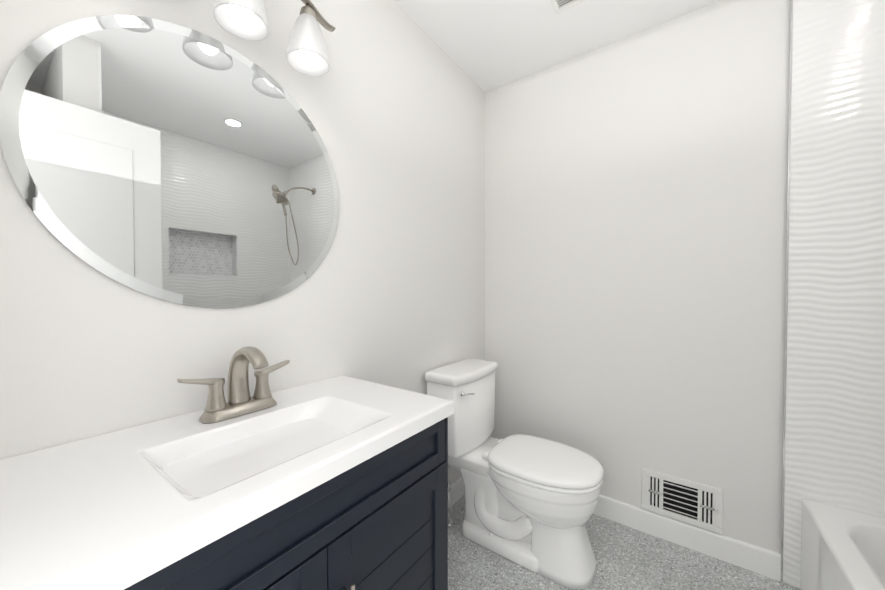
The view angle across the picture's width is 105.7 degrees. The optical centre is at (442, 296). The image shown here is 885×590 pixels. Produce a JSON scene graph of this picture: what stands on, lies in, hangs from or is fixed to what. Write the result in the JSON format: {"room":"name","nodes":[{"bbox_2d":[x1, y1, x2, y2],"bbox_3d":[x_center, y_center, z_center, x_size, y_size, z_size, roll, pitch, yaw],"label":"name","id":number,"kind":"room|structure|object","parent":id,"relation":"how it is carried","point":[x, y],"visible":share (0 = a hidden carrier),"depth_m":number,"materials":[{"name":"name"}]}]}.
{"room":"bathroom","nodes":[
{"label":"bathroom","id":0,"kind":"room"},
{"bbox_2d":[0,0,484,483],"bbox_3d":[-0.382,-0.062,1.326,0.100,2.440,2.300,1,1,36],"label":"wall","id":1,"kind":"structure","parent":0,"point":[390,291],"depth_m":1.18,"materials":[{"name":"white paint"}]},
{"bbox_2d":[0,15,338,307],"bbox_3d":[-0.599,-0.331,0.923,0.006,0.724,0.754,1,1,36],"label":"oval mirror","id":2,"kind":"object","parent":1,"relation":"attached to","point":[167,161],"visible":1,"depth_m":0.82,"materials":[{"name":"clear glass"}]},
{"bbox_2d":[213,0,335,76],"bbox_3d":[-0.533,-0.848,0.866,0.174,0.303,0.553,1,1,36],"label":"sconce","id":3,"kind":"object","parent":1,"relation":"attached to","point":[307,53],"visible":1,"depth_m":0.95,"materials":[{"name":"white glass"}]},
{"bbox_2d":[450,476,463,506],"bbox_3d":[-0.039,1.097,1.726,0.013,0.107,1.057,1,1,36],"label":"baseboard","id":4,"kind":"structure","parent":1,"relation":"attached to","point":[457,491],"depth_m":1.88,"materials":[{"name":"white"}]},
{"bbox_2d":[393,0,720,91],"bbox_3d":[0.592,-1.320,0.603,2.500,0.100,2.300,1,1,36],"label":"ceiling","id":5,"kind":"structure","parent":0,"point":[486,45],"depth_m":1.60,"materials":[{"name":"white paint"}]},
{"bbox_2d":[550,0,586,14],"bbox_3d":[0.549,-1.275,1.306,0.300,0.014,0.300,1,1,36],"label":"ceiling vent","id":6,"kind":"object","parent":5,"relation":"in","point":[564,5],"visible":0.98,"depth_m":1.46,"materials":[{"name":"white"}]},
{"bbox_2d":[448,494,800,589],"bbox_3d":[0.592,1.219,0.647,2.500,0.100,2.300,1,1,36],"label":"floor","id":7,"kind":"structure","parent":0,"point":[628,558],"depth_m":1.43,"materials":[{"name":"tile"}]},
{"bbox_2d":[0,375,453,589],"bbox_3d":[-0.417,0.735,0.765,0.512,0.864,0.867,1,1,36],"label":"bathroom vanity","id":8,"kind":"object","parent":7,"relation":"on","point":[338,483],"visible":0.92,"depth_m":0.63,"materials":[{"name":"black paint"}]},
{"bbox_2d":[177,346,289,423],"bbox_3d":[-0.495,0.213,0.851,0.154,0.174,0.264,1,1,36],"label":"faucet","id":9,"kind":"object","parent":8,"relation":"on","point":[241,402],"visible":1,"depth_m":0.86,"materials":[{"name":"silver metal"}]},
{"bbox_2d":[425,358,603,588],"bbox_3d":[0.345,0.760,1.590,0.762,0.786,0.441,1,1,36],"label":"toilet","id":10,"kind":"object","parent":7,"relation":"on","point":[531,501],"visible":0.96,"depth_m":1.49,"materials":[{"name":"white ceramic"}]},
{"bbox_2d":[801,499,884,589],"bbox_3d":[1.330,0.990,0.463,0.864,0.364,1.501,1,1,36],"label":"bathtub","id":11,"kind":"object","parent":7,"relation":"on","point":[842,548],"visible":1,"depth_m":1.15,"materials":[{"name":"white ceramic"}]},
{"bbox_2d":[485,0,789,552],"bbox_3d":[1.234,-0.066,1.517,2.300,2.440,0.100,1,1,36],"label":"wall","id":12,"kind":"structure","parent":0,"point":[635,215],"depth_m":1.61,"materials":[{"name":"white paint"}]},
{"bbox_2d":[642,468,722,534],"bbox_3d":[1.103,0.943,1.557,0.307,0.199,0.017,1,1,36],"label":"air vent","id":13,"kind":"object","parent":12,"relation":"in","point":[690,502],"visible":1,"depth_m":1.55,"materials":[{"name":"white metal"}]},
{"bbox_2d":[593,495,780,581],"bbox_3d":[0.823,1.097,1.764,1.366,0.107,0.013,1,1,36],"label":"baseboard","id":14,"kind":"structure","parent":12,"relation":"attached to","point":[754,558],"depth_m":1.52,"materials":[{"name":"white wood"}]},
{"bbox_2d":[780,0,792,581],"bbox_3d":[1.379,-0.063,1.343,0.006,2.440,0.014,1,1,36],"label":"trim","id":15,"kind":"structure","parent":12,"relation":"attached to","point":[786,273],"depth_m":1.34,"materials":[{"name":"silver metal"}]},
{"bbox_2d":[783,0,884,588],"bbox_3d":[1.758,-0.058,1.071,0.928,2.440,0.012,1,1,36],"label":"wall tile","id":16,"kind":"structure","parent":12,"relation":"attached to","point":[835,421],"depth_m":1.26,"materials":[{"name":"white tile"}]}
]}

